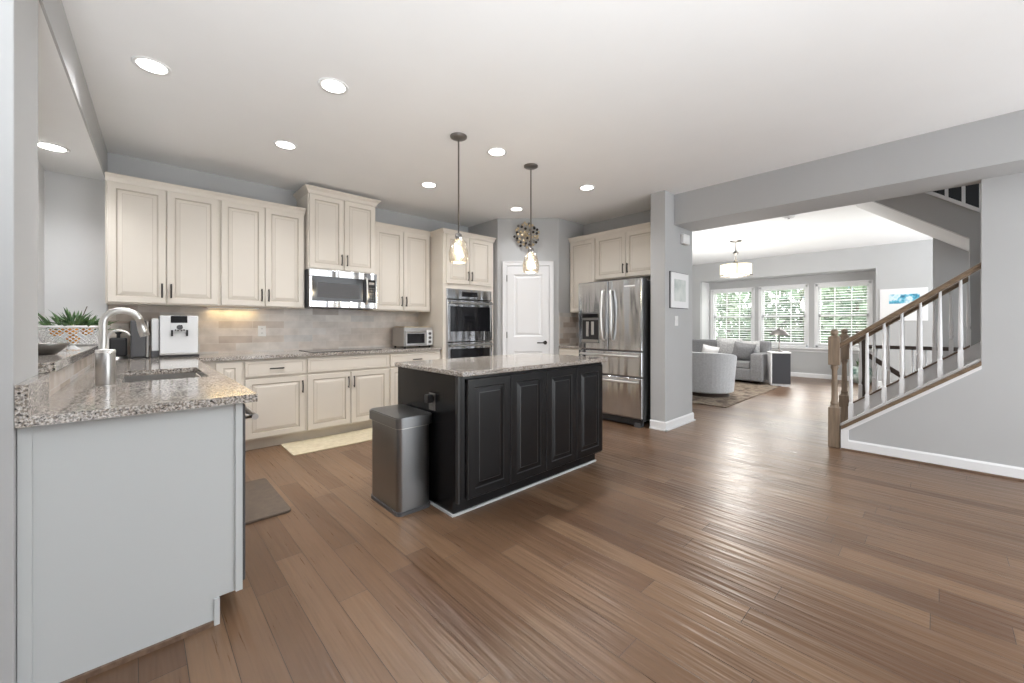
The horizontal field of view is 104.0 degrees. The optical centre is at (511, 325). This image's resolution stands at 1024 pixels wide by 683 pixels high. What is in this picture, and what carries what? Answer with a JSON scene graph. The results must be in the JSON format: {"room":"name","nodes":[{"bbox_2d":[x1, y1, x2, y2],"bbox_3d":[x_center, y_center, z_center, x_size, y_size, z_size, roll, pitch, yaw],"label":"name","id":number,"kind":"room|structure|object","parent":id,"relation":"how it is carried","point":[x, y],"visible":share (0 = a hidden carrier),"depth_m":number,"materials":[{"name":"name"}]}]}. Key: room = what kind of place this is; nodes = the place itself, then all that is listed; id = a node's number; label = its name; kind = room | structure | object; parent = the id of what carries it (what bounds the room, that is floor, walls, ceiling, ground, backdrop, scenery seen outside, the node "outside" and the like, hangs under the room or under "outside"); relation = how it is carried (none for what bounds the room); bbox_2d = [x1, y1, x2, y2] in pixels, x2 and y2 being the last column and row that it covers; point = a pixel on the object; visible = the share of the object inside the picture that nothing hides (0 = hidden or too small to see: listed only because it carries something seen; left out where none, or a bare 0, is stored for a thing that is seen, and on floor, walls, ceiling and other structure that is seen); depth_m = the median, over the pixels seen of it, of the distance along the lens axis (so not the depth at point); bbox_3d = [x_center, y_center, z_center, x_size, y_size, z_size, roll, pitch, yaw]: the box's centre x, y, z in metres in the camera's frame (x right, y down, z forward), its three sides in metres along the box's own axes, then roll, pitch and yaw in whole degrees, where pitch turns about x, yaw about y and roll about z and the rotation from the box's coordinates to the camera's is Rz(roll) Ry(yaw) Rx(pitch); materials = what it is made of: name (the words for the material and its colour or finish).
{"room":"kitchen","nodes":[
{"label":"kitchen","id":0,"kind":"room"},
{"bbox_2d":[0,0,37,682],"bbox_3d":[-2.743,-0.172,0.387,2.920,2.743,0.410,0,0,-43],"label":"wall","id":1,"kind":"structure","parent":0,"point":[18,18],"depth_m":1.23,"materials":[{"name":"paint"}]},
{"bbox_2d":[38,160,44,342],"bbox_3d":[-3.030,-0.172,2.243,0.234,2.743,2.695,0,0,-43],"label":"wall","id":2,"kind":"structure","parent":0,"point":[41,172],"depth_m":3.20,"materials":[{"name":"white paint"}]},
{"bbox_2d":[38,353,94,396],"bbox_3d":[-2.759,0.693,2.500,0.143,1.015,2.702,0,0,-42],"label":"wall","id":3,"kind":"structure","parent":0,"point":[59,379],"depth_m":1.98,"materials":[{"name":"grey tile"}]},
{"bbox_2d":[38,342,97,372],"bbox_3d":[-2.806,0.164,2.447,0.368,0.040,2.683,0,0,-43],"label":"countertop","id":4,"kind":"structure","parent":3,"relation":"on","point":[53,363],"depth_m":1.85,"materials":[{"name":"stone"}]},
{"bbox_2d":[38,342,69,354],"bbox_3d":[-2.307,0.116,1.978,0.170,0.057,0.170,0,0,-43],"label":"bowl","id":5,"kind":"object","parent":4,"relation":"on","point":[55,347],"visible":0.65,"depth_m":1.96,"materials":[{"name":"grey ceramic"}]},
{"bbox_2d":[38,326,110,345],"bbox_3d":[-3.167,0.071,2.884,0.390,0.142,0.390,0,0,-43],"label":"basket","id":6,"kind":"object","parent":4,"relation":"on","point":[44,339],"visible":0.6,"depth_m":2.78,"materials":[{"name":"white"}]},
{"bbox_2d":[38,306,118,330],"bbox_3d":[-3.175,-0.040,2.863,0.496,0.203,0.482,0,0,32],"label":"greenery arrangement","id":7,"kind":"object","parent":6,"relation":"in","point":[79,319],"visible":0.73,"depth_m":2.83,"materials":[{"name":"green plant"}]},
{"bbox_2d":[38,0,104,179],"bbox_3d":[-2.833,-1.414,2.431,0.400,0.258,2.700,0,0,-43],"label":"ceiling","id":8,"kind":"structure","parent":0,"point":[60,120],"depth_m":2.51,"materials":[{"name":"paint"}]},
{"bbox_2d":[38,141,70,152],"bbox_3d":[-3.316,-1.282,2.882,0.184,0.006,0.184,0,0,-43],"label":"recessed light","id":9,"kind":"object","parent":8,"relation":"in","point":[43,145],"visible":0.86,"depth_m":2.88,"materials":[{"name":"white plastic"}]},
{"bbox_2d":[39,0,106,176],"bbox_3d":[-2.712,-1.414,2.543,0.010,0.258,2.702,0,0,-41],"label":"wall","id":10,"kind":"structure","parent":0,"point":[54,13],"depth_m":2.17,"materials":[{"name":"paint"}]},
{"bbox_2d":[45,152,467,353],"bbox_3d":[-1.919,-0.172,5.239,5.950,2.743,0.165,0,0,-43],"label":"wall","id":11,"kind":"structure","parent":0,"point":[74,205],"depth_m":3.48,"materials":[{"name":"grey paint"}]},
{"bbox_2d":[105,171,219,306],"bbox_3d":[-3.188,-0.725,3.683,0.770,1.080,0.386,0,0,-43],"label":"upper cabinet","id":12,"kind":"object","parent":11,"relation":"attached to","point":[162,238],"visible":0.98,"depth_m":3.54,"materials":[{"name":"beige wood"}]},
{"bbox_2d":[218,193,305,308],"bbox_3d":[-2.631,-0.725,4.203,0.755,1.080,0.386,0,0,-43],"label":"upper cabinet","id":13,"kind":"object","parent":11,"relation":"attached to","point":[262,243],"visible":0.96,"depth_m":4.06,"materials":[{"name":"beige wood"}]},
{"bbox_2d":[108,305,417,356],"bbox_3d":[-2.462,-0.172,4.616,3.095,0.916,0.012,0,0,-43],"label":"tiled wall","id":14,"kind":"structure","parent":11,"relation":"attached to","point":[219,330],"depth_m":4.48,"materials":[{"name":"tile"}]},
{"bbox_2d":[111,323,128,335],"bbox_3d":[-3.531,0.040,3.603,0.115,0.116,0.010,0,0,-43],"label":"wall outlet","id":15,"kind":"object","parent":14,"relation":"attached to","point":[116,326],"visible":0.59,"depth_m":3.60,"materials":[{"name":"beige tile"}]},
{"bbox_2d":[293,184,380,273],"bbox_3d":[-2.042,-1.058,4.694,0.839,0.885,0.473,0,0,-43],"label":"upper cabinet","id":16,"kind":"object","parent":11,"relation":"attached to","point":[339,226],"visible":0.92,"depth_m":4.51,"materials":[{"name":"beige wood"}]},
{"bbox_2d":[305,268,376,309],"bbox_3d":[-2.022,-0.406,4.671,0.755,0.412,0.493,0,0,-43],"label":"microwave","id":17,"kind":"object","parent":16,"relation":"attached to","point":[324,289],"visible":0.98,"depth_m":4.50,"materials":[{"name":"grey metal"}]},
{"bbox_2d":[363,221,430,311],"bbox_3d":[-1.500,-0.725,5.260,0.790,1.080,0.386,0,0,-43],"label":"upper cabinet","id":18,"kind":"object","parent":11,"relation":"attached to","point":[402,254],"visible":0.93,"depth_m":5.13,"materials":[{"name":"beige wood"}]},
{"bbox_2d":[468,218,582,355],"bbox_3d":[0.191,-0.172,6.014,1.788,2.743,0.544,0,0,5],"label":"wall","id":19,"kind":"structure","parent":0,"point":[553,244],"depth_m":5.77,"materials":[{"name":"paint"}]},
{"bbox_2d":[513,222,539,248],"bbox_3d":[0.206,-1.289,5.682,0.379,0.392,0.155,0,0,2],"label":"wall art","id":20,"kind":"object","parent":19,"relation":"attached to","point":[527,235],"visible":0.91,"depth_m":5.68,"materials":[{"name":"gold metal"}]},
{"bbox_2d":[503,261,553,354],"bbox_3d":[0.229,0.140,5.715,0.730,2.120,0.087,0,0,2],"label":"door","id":21,"kind":"structure","parent":19,"relation":"in","point":[528,297],"depth_m":5.74,"materials":[{"name":"white paint"}]},
{"bbox_2d":[62,0,1023,226],"bbox_3d":[-0.558,-1.618,2.010,8.330,0.150,8.500,0,0,-43],"label":"ceiling","id":22,"kind":"structure","parent":0,"point":[632,101],"depth_m":2.56,"materials":[{"name":"paint"}]},
{"bbox_2d":[131,56,171,75],"bbox_3d":[-2.141,-1.540,2.379,0.184,0.006,0.184,0,0,-43],"label":"recessed light","id":23,"kind":"object","parent":22,"relation":"in","point":[147,64],"visible":1,"depth_m":2.37,"materials":[{"name":"white plastic"}]},
{"bbox_2d":[273,140,297,149],"bbox_3d":[-1.936,-1.540,3.419,0.184,0.006,0.184,0,0,-43],"label":"recessed light","id":24,"kind":"object","parent":22,"relation":"in","point":[282,144],"visible":1,"depth_m":3.42,"materials":[{"name":"white plastic"}]},
{"bbox_2d":[318,77,348,94],"bbox_3d":[-1.151,-1.540,2.579,0.184,0.006,0.184,0,0,-43],"label":"recessed light","id":25,"kind":"object","parent":22,"relation":"in","point":[334,86],"visible":1,"depth_m":2.58,"materials":[{"name":"white plastic"}]},
{"bbox_2d":[449,132,467,263],"bbox_3d":[-0.436,-1.028,3.261,0.160,1.030,0.160,0,0,-43],"label":"pendant light","id":26,"kind":"object","parent":22,"relation":"hanging from","point":[456,136],"visible":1,"depth_m":3.25,"materials":[{"name":"grey metal"}]},
{"bbox_2d":[487,147,506,156],"bbox_3d":[-0.134,-1.540,3.556,0.184,0.006,0.184,0,0,-43],"label":"recessed light","id":27,"kind":"object","parent":22,"relation":"in","point":[496,151],"visible":1,"depth_m":3.56,"materials":[{"name":"white plastic"}]},
{"bbox_2d":[523,163,538,272],"bbox_3d":[0.183,-1.028,3.866,0.160,1.030,0.160,0,0,-43],"label":"pendant light","id":28,"kind":"object","parent":22,"relation":"hanging from","point":[529,166],"visible":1,"depth_m":3.86,"materials":[{"name":"grey metal"}]},
{"bbox_2d":[78,376,1023,682],"bbox_3d":[2.025,1.250,4.424,15.400,0.100,8.500,0,0,-43],"label":"floor","id":29,"kind":"structure","parent":0,"point":[731,544],"depth_m":1.94,"materials":[{"name":"brown wood"}]},
{"bbox_2d":[17,372,242,682],"bbox_3d":[-2.157,0.760,2.369,0.640,0.880,2.452,0,0,-43],"label":"base cabinet","id":30,"kind":"object","parent":29,"relation":"on","point":[130,528],"visible":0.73,"depth_m":1.42,"materials":[{"name":"grey wood"}]},
{"bbox_2d":[14,346,441,428],"bbox_3d":[-1.431,0.252,3.450,3.177,0.133,3.095,0,0,-43],"label":"countertop","id":31,"kind":"structure","parent":30,"relation":"on","point":[80,399],"depth_m":1.66,"materials":[{"name":"stone"}]},
{"bbox_2d":[95,349,115,385],"bbox_3d":[-1.951,0.200,1.920,0.071,0.172,0.071,0,0,-43],"label":"steel canister","id":32,"kind":"object","parent":31,"relation":"on","point":[105,359],"visible":1,"depth_m":1.90,"materials":[{"name":"grey metal"}]},
{"bbox_2d":[109,332,127,358],"bbox_3d":[-3.410,0.161,3.466,0.120,0.250,0.120,0,0,-43],"label":"coffee grinder","id":33,"kind":"object","parent":31,"relation":"on","point":[119,344],"visible":0.69,"depth_m":3.43,"materials":[{"name":"black plastic"}]},
{"bbox_2d":[98,307,149,348],"bbox_3d":[-2.186,0.092,2.252,0.222,0.388,0.096,0,0,-43],"label":"kitchen faucet","id":34,"kind":"object","parent":31,"relation":"on","point":[142,329],"visible":0.61,"depth_m":2.20,"materials":[{"name":"silver metal"}]},
{"bbox_2d":[130,320,148,358],"bbox_3d":[-3.326,0.121,3.571,0.117,0.330,0.280,0,0,-43],"label":"toaster","id":35,"kind":"object","parent":31,"relation":"on","point":[139,346],"visible":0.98,"depth_m":3.46,"materials":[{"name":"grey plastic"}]},
{"bbox_2d":[151,318,158,357],"bbox_3d":[-3.208,0.110,3.596,0.054,0.352,0.124,0,0,-43],"label":"container","id":36,"kind":"object","parent":31,"relation":"on","point":[154,322],"visible":0.98,"depth_m":3.55,"materials":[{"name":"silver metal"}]},
{"bbox_2d":[124,372,201,381],"bbox_3d":[-2.060,0.410,2.373,0.362,0.180,0.692,0,0,-43],"label":"sink","id":37,"kind":"object","parent":31,"relation":"in","point":[191,374],"visible":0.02,"depth_m":2.61,"materials":[{"name":"silver metal"}]},
{"bbox_2d":[159,315,198,357],"bbox_3d":[-3.116,0.099,3.737,0.280,0.375,0.345,0,0,-43],"label":"coffee machine","id":38,"kind":"object","parent":31,"relation":"on","point":[178,335],"visible":0.93,"depth_m":3.62,"materials":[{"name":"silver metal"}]},
{"bbox_2d":[161,352,197,355],"bbox_3d":[-3.010,0.256,3.624,0.260,0.020,0.035,0,0,-43],"label":"drip tray","id":39,"kind":"object","parent":38,"relation":"on","point":[162,353],"depth_m":3.62,"materials":[{"name":"silver metal"}]},
{"bbox_2d":[299,348,381,352],"bbox_3d":[-1.986,0.283,4.645,0.760,0.006,0.500,0,0,-43],"label":"glass cooktop","id":40,"kind":"object","parent":31,"relation":"in","point":[339,349],"visible":1,"depth_m":4.57,"materials":[{"name":"black glass"}]},
{"bbox_2d":[392,327,432,347],"bbox_3d":[-1.314,0.150,5.324,0.420,0.272,0.367,0,0,-43],"label":"toaster oven","id":41,"kind":"object","parent":31,"relation":"on","point":[404,337],"visible":0.96,"depth_m":5.20,"materials":[{"name":"silver metal"}]},
{"bbox_2d":[243,403,258,579],"bbox_3d":[-1.517,0.713,1.761,0.588,0.755,0.595,0,0,-43],"label":"dishwasher","id":42,"kind":"object","parent":30,"relation":"in","point":[250,413],"visible":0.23,"depth_m":1.71,"materials":[{"name":"grey metal"}]},
{"bbox_2d":[203,360,242,384],"bbox_3d":[-2.845,0.760,3.835,0.360,0.880,0.591,0,0,-43],"label":"base cabinet","id":43,"kind":"object","parent":29,"relation":"on","point":[233,369],"visible":0.12,"depth_m":3.68,"materials":[{"name":"beige wood"}]},
{"bbox_2d":[245,478,290,524],"bbox_3d":[-1.822,1.192,2.704,0.420,0.016,0.740,0,0,-43],"label":"kitchen mat","id":44,"kind":"object","parent":29,"relation":"on","point":[262,501],"visible":0.48,"depth_m":2.68,"materials":[{"name":"beige fabric"}]},
{"bbox_2d":[243,357,305,450],"bbox_3d":[-2.502,0.760,4.132,0.545,0.880,0.626,0,0,-43],"label":"base cabinet","id":45,"kind":"object","parent":29,"relation":"on","point":[279,384],"visible":0.79,"depth_m":3.94,"materials":[{"name":"beige wood"}]},
{"bbox_2d":[281,428,371,455],"bbox_3d":[-1.760,1.194,4.213,1.100,0.012,0.470,0,0,-43],"label":"kitchen mat","id":46,"kind":"object","parent":29,"relation":"on","point":[301,447],"visible":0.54,"depth_m":4.06,"materials":[{"name":"beige fabric"}]},
{"bbox_2d":[304,353,388,439],"bbox_3d":[-1.971,0.760,4.628,0.910,0.880,0.626,0,0,-43],"label":"base cabinet","id":47,"kind":"object","parent":29,"relation":"on","point":[341,390],"visible":0.74,"depth_m":4.38,"materials":[{"name":"beige wood"}]},
{"bbox_2d":[369,404,431,516],"bbox_3d":[-0.764,0.891,2.729,0.264,0.618,0.444,0,0,-43],"label":"trash can","id":48,"kind":"object","parent":29,"relation":"on","point":[400,432],"visible":1,"depth_m":2.59,"materials":[{"name":"silver metal"}]},
{"bbox_2d":[389,350,439,405],"bbox_3d":[-1.375,0.760,5.185,0.720,0.880,0.626,0,0,-43],"label":"base cabinet","id":49,"kind":"object","parent":29,"relation":"on","point":[394,357],"visible":0.27,"depth_m":4.81,"materials":[{"name":"beige wood"}]},
{"bbox_2d":[418,228,495,358],"bbox_3d":[-0.793,-0.030,5.708,0.909,2.460,0.696,0,0,-43],"label":"tall cabinet","id":50,"kind":"object","parent":29,"relation":"on","point":[477,273],"visible":0.47,"depth_m":5.39,"materials":[{"name":"beige wood"}]},
{"bbox_2d":[446,288,492,358],"bbox_3d":[-0.725,0.145,5.646,0.760,1.270,0.599,0,0,-43],"label":"double wall oven","id":51,"kind":"object","parent":50,"relation":"in","point":[467,321],"visible":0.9,"depth_m":5.44,"materials":[{"name":"grey metal"}]},
{"bbox_2d":[398,362,601,517],"bbox_3d":[-0.040,0.757,3.260,1.526,0.885,0.821,0,0,-43],"label":"kitchen island","id":52,"kind":"object","parent":29,"relation":"on","point":[493,437],"visible":0.77,"depth_m":2.74,"materials":[{"name":"grey wood"}]},
{"bbox_2d":[394,353,606,376],"bbox_3d":[-0.036,0.298,3.275,1.550,0.032,0.885,0,0,-43],"label":"island countertop","id":53,"kind":"structure","parent":52,"relation":"on","point":[483,365],"depth_m":2.99,"materials":[{"name":"stone"}]},
{"bbox_2d":[579,277,650,427],"bbox_3d":[1.418,0.318,5.192,0.738,1.765,0.920,0,0,-43],"label":"refrigerator","id":54,"kind":"object","parent":29,"relation":"on","point":[615,315],"visible":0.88,"depth_m":4.84,"materials":[{"name":"grey metal"}]},
{"bbox_2d":[692,380,780,407],"bbox_3d":[3.440,1.194,7.889,3.300,0.012,2.570,0,0,-43],"label":"area rug","id":55,"kind":"object","parent":29,"relation":"on","point":[743,390],"visible":0.24,"depth_m":6.80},
{"bbox_2d":[692,352,736,396],"bbox_3d":[3.373,0.818,6.929,0.828,0.740,0.897,0,0,-43],"label":"barrel armchair","id":56,"kind":"object","parent":55,"relation":"on","point":[713,374],"visible":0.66,"depth_m":6.58,"materials":[{"name":"grey fabric"}]},
{"bbox_2d":[692,339,770,384],"bbox_3d":[3.899,0.763,8.680,2.550,0.850,2.520,0,0,-43],"label":"sectional sofa","id":57,"kind":"object","parent":55,"relation":"on","point":[756,369],"visible":0.2,"depth_m":8.22,"materials":[{"name":"grey fabric"}]},
{"bbox_2d":[692,339,716,351],"bbox_3d":[4.678,0.613,9.531,0.250,0.550,0.740,0,0,-43],"label":"cushion","id":58,"kind":"object","parent":57,"relation":"on","point":[697,344],"depth_m":9.54,"materials":[{"name":"grey fabric"}]},
{"bbox_2d":[717,337,741,353],"bbox_3d":[4.830,0.520,8.921,0.546,0.532,0.197,0,0,34],"label":"throw pillow","id":59,"kind":"object","parent":57,"relation":"on","point":[726,345],"visible":0.48,"depth_m":8.88,"materials":[{"name":"fabric"}]},
{"bbox_2d":[732,341,756,360],"bbox_3d":[4.915,0.560,8.508,0.474,0.453,0.210,0,0,14],"label":"throw pillow","id":60,"kind":"object","parent":57,"relation":"on","point":[743,351],"visible":0.83,"depth_m":8.44,"materials":[{"name":"grey fabric"}]},
{"bbox_2d":[742,340,770,351],"bbox_3d":[5.244,0.613,8.925,0.250,0.550,0.900,0,0,-43],"label":"cushion","id":61,"kind":"object","parent":57,"relation":"on","point":[765,346],"depth_m":8.58,"materials":[{"name":"grey fabric"}]},
{"bbox_2d":[767,351,790,386],"bbox_3d":[5.345,0.863,8.011,0.350,0.675,0.322,0,0,22],"label":"side table","id":62,"kind":"object","parent":29,"relation":"on","point":[779,363],"visible":0.99,"depth_m":7.88,"materials":[{"name":"grey wood"}]},
{"bbox_2d":[848,359,872,383],"bbox_3d":[7.243,0.931,8.287,0.420,0.537,0.420,0,0,-43],"label":"round planter","id":63,"kind":"object","parent":29,"relation":"on","point":[855,368],"visible":0.32,"depth_m":8.22,"materials":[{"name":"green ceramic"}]},
{"bbox_2d":[861,339,958,396],"bbox_3d":[4.908,0.660,4.959,0.084,1.080,0.884,0,0,-43],"label":"guard rail","id":64,"kind":"object","parent":29,"relation":"on","point":[863,343],"visible":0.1,"depth_m":5.11,"materials":[{"name":"brown wood"}]},
{"bbox_2d":[847,341,980,418],"bbox_3d":[4.633,0.060,3.200,0.940,2.280,3.110,0,0,-43],"label":"staircase","id":65,"kind":"structure","parent":29,"relation":"on","point":[950,362],"depth_m":4.18,"materials":[{"name":"white paint"}]},
{"bbox_2d":[828,262,981,447],"bbox_3d":[3.508,0.340,3.642,0.150,1.720,0.989,0,0,-43],"label":"stair railing","id":66,"kind":"object","parent":65,"relation":"on","point":[835,344],"visible":1,"depth_m":3.64,"materials":[{"name":"brown wood"}]},
{"bbox_2d":[839,277,970,425],"bbox_3d":[4.180,0.355,4.315,0.090,1.690,1.013,0,0,-43],"label":"stair railing","id":67,"kind":"object","parent":65,"relation":"on","point":[843,397],"visible":0.87,"depth_m":4.37,"materials":[{"name":"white wood"}]},
{"bbox_2d":[583,210,650,280],"bbox_3d":[1.181,-0.172,6.154,0.130,2.743,2.740,0,0,-43],"label":"wall","id":68,"kind":"structure","parent":0,"point":[641,217],"depth_m":5.70,"materials":[{"name":"paint"}]},
{"bbox_2d":[559,313,578,344],"bbox_3d":[1.045,0.051,5.780,0.580,0.471,0.460,0,0,-43],"label":"tiled wall","id":69,"kind":"structure","parent":68,"relation":"attached to","point":[568,322],"depth_m":5.88,"materials":[{"name":"tile"}]},
{"bbox_2d":[568,233,598,312],"bbox_3d":[1.115,-0.733,5.842,0.373,1.095,0.455,0,0,-43],"label":"upper cabinet","id":70,"kind":"object","parent":68,"relation":"attached to","point":[582,248],"visible":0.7,"depth_m":5.76,"materials":[{"name":"beige wood"}]},
{"bbox_2d":[594,222,650,280],"bbox_3d":[1.595,-0.953,5.326,0.376,0.655,0.955,0,0,-43],"label":"upper cabinet","id":71,"kind":"object","parent":68,"relation":"attached to","point":[624,252],"visible":0.77,"depth_m":5.23,"materials":[{"name":"beige wood"}]},
{"bbox_2d":[651,190,691,421],"bbox_3d":[1.954,-0.172,4.878,0.735,2.743,0.180,0,0,-43],"label":"wall pillar","id":72,"kind":"structure","parent":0,"point":[671,345],"depth_m":4.67,"materials":[{"name":"paint"}]},
{"bbox_2d":[650,412,693,429],"bbox_3d":[1.958,1.150,4.872,0.763,0.100,0.194,0,0,-43],"label":"baseboard","id":73,"kind":"structure","parent":72,"relation":"attached to","point":[669,424],"depth_m":4.67,"materials":[{"name":"white paint"}]},
{"bbox_2d":[669,271,688,308],"bbox_3d":[2.002,-0.417,4.785,0.480,0.430,0.022,0,0,-43],"label":"framed print","id":74,"kind":"object","parent":72,"relation":"attached to","point":[678,282],"visible":1,"depth_m":4.75,"materials":[{"name":"white paper"}]},
{"bbox_2d":[702,269,875,375],"bbox_3d":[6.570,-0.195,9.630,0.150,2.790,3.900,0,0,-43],"label":"wall","id":75,"kind":"structure","parent":0,"point":[801,362],"depth_m":9.20,"materials":[{"name":"paint"}]},
{"bbox_2d":[711,287,754,340],"bbox_3d":[5.770,-0.232,10.463,0.140,1.464,1.054,0,0,-43],"label":"window","id":76,"kind":"structure","parent":75,"relation":"in","point":[713,296],"depth_m":10.47,"materials":[{"name":"white paint"}]},
{"bbox_2d":[713,290,751,338],"bbox_3d":[5.752,-0.231,10.446,0.050,1.338,0.920,0,0,-43],"label":"window blind","id":77,"kind":"object","parent":76,"relation":"attached to","point":[740,290],"visible":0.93,"depth_m":10.41,"materials":[{"name":"white plastic"}]},
{"bbox_2d":[758,284,808,346],"bbox_3d":[6.538,-0.232,9.641,0.140,1.464,1.024,0,0,-43],"label":"window","id":78,"kind":"structure","parent":75,"relation":"in","point":[761,305],"depth_m":9.61,"materials":[{"name":"white paint"}]},
{"bbox_2d":[762,287,805,343],"bbox_3d":[6.520,-0.231,9.624,0.050,1.338,0.890,0,0,-43],"label":"window blind","id":79,"kind":"object","parent":78,"relation":"attached to","point":[792,287],"visible":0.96,"depth_m":9.57,"materials":[{"name":"white plastic"}]},
{"bbox_2d":[791,372,848,380],"bbox_3d":[6.496,1.150,9.588,0.015,0.100,3.400,0,0,-43],"label":"baseboard","id":80,"kind":"structure","parent":75,"relation":"attached to","point":[796,374],"depth_m":9.13,"materials":[{"name":"white paint"}]},
{"bbox_2d":[771,346,875,353],"bbox_3d":[6.465,0.560,9.559,0.100,0.100,3.400,0,0,-43],"label":"trim","id":81,"kind":"structure","parent":75,"relation":"attached to","point":[773,348],"depth_m":9.22,"materials":[{"name":"white paint"}]},
{"bbox_2d":[814,280,872,348],"bbox_3d":[7.300,-0.232,8.827,0.140,1.464,0.994,0,0,-43],"label":"window","id":82,"kind":"structure","parent":75,"relation":"in","point":[817,292],"depth_m":8.89,"materials":[{"name":"white paint"}]},
{"bbox_2d":[818,283,868,345],"bbox_3d":[7.282,-0.231,8.809,0.050,1.338,0.860,0,0,-43],"label":"window blind","id":83,"kind":"object","parent":82,"relation":"attached to","point":[861,283],"visible":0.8,"depth_m":8.82,"materials":[{"name":"white plastic"}]},
{"bbox_2d":[692,239,932,381],"bbox_3d":[6.906,-0.195,8.369,0.120,2.790,7.600,0,0,-43],"label":"wall","id":84,"kind":"structure","parent":0,"point":[905,264],"depth_m":7.91,"materials":[{"name":"paint"}]},
{"bbox_2d":[880,287,927,320],"bbox_3d":[7.481,-0.400,7.648,0.024,0.620,0.660,0,0,-43],"label":"framed print","id":85,"kind":"object","parent":84,"relation":"attached to","point":[891,300],"visible":0.72,"depth_m":7.67,"materials":[{"name":"white paper"}]},
{"bbox_2d":[692,205,932,264],"bbox_3d":[5.156,-1.665,6.734,6.470,0.150,7.600,0,0,-43],"label":"ceiling","id":86,"kind":"structure","parent":0,"point":[851,226],"depth_m":7.07,"materials":[{"name":"paint"}]},
{"bbox_2d":[719,240,752,277],"bbox_3d":[4.202,-1.252,7.513,0.558,0.677,0.558,0,0,-43],"label":"drum chandelier","id":87,"kind":"object","parent":86,"relation":"hanging from","point":[733,269],"visible":1,"depth_m":7.35,"materials":[{"name":"white fabric"}]},
{"bbox_2d":[674,109,1023,231],"bbox_3d":[3.651,-1.387,3.233,0.510,0.405,4.540,0,0,-43],"label":"ceiling beam","id":88,"kind":"structure","parent":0,"point":[966,154],"depth_m":3.51,"materials":[{"name":"paint"}]},
{"bbox_2d":[855,193,980,345],"bbox_3d":[4.833,-0.295,4.421,1.000,2.990,1.660,0,0,-43],"label":"wall","id":89,"kind":"structure","parent":0,"point":[958,226],"depth_m":4.15,"materials":[{"name":"paint"}]},
{"bbox_2d":[926,192,980,212],"bbox_3d":[4.654,-1.102,3.939,0.120,0.947,1.200,0,0,-43],"label":"trim","id":90,"kind":"structure","parent":89,"relation":"attached to","point":[929,193],"depth_m":4.04,"materials":[{"name":"white paint"}]},
{"bbox_2d":[934,183,980,208],"bbox_3d":[4.641,-1.538,3.954,0.066,1.670,1.140,0,0,-43],"label":"stair railing","id":91,"kind":"object","parent":90,"relation":"on","point":[963,187],"visible":0.05,"depth_m":4.03,"materials":[{"name":"white paint"}]},
{"bbox_2d":[849,172,1023,467],"bbox_3d":[4.289,0.007,2.807,0.100,2.385,3.045,0,0,-43],"label":"wall","id":92,"kind":"structure","parent":0,"point":[979,416],"depth_m":3.21,"materials":[{"name":"paint"}]},
{"bbox_2d":[649,419,1023,481],"bbox_3d":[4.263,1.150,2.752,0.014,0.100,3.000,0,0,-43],"label":"baseboard","id":93,"kind":"structure","parent":92,"relation":"attached to","point":[975,465],"depth_m":3.40,"materials":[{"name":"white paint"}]},
{"bbox_2d":[841,366,981,448],"bbox_3d":[3.537,0.756,3.599,0.117,0.887,0.888,0,0,-43],"label":"trim","id":94,"kind":"structure","parent":92,"relation":"attached to","point":[845,431],"depth_m":3.62,"materials":[{"name":"white paint"}]},
{"bbox_2d":[933,238,968,359],"bbox_3d":[5.986,-1.400,3.993,0.100,5.200,2.460,0,0,-43],"label":"wall","id":95,"kind":"structure","parent":0,"point":[949,261],"depth_m":4.76,"materials":[{"name":"paint"}]},
{"bbox_2d":[932,184,978,207],"bbox_3d":[4.998,-2.386,3.644,2.020,3.229,3.500,0,0,-43],"label":"wall","id":96,"kind":"structure","parent":0,"point":[972,191],"depth_m":4.59,"materials":[{"name":"grey"}]},
{"label":"outside","id":97,"kind":"structure","parent":0,"visible":0},
{"bbox_3d":[18.970,1.750,21.149,33.400,0.100,45.000,0,0,-43],"label":"lawn","id":98,"kind":"structure","parent":97,"visible":0},
{"bbox_2d":[716,291,777,339],"bbox_3d":[7.728,-0.510,14.407,3.096,4.430,3.074,0,0,-43],"label":"tree","id":99,"kind":"object","parent":98,"relation":"on","point":[735,308],"visible":0.27,"depth_m":13.79,"materials":[{"name":"green plant"}]},
{"bbox_2d":[727,308,803,341],"bbox_3d":[8.684,0.535,13.841,2.326,2.349,2.383,0,0,-43],"label":"tree","id":100,"kind":"object","parent":98,"relation":"on","point":[766,335],"visible":0.23,"depth_m":13.36,"materials":[{"name":"green plant"}]},
{"bbox_2d":[765,287,850,342],"bbox_3d":[9.834,-0.341,13.601,2.793,4.092,2.856,0,0,-43],"label":"tree","id":101,"kind":"object","parent":98,"relation":"on","point":[796,293],"visible":0.25,"depth_m":13.28,"materials":[{"name":"green plant"}]},
{"bbox_2d":[821,286,866,343],"bbox_3d":[10.000,-0.105,11.531,2.532,3.621,2.485,0,0,-43],"label":"tree","id":102,"kind":"object","parent":98,"relation":"on","point":[861,292],"visible":0.19,"depth_m":11.34,"materials":[{"name":"green plant"}]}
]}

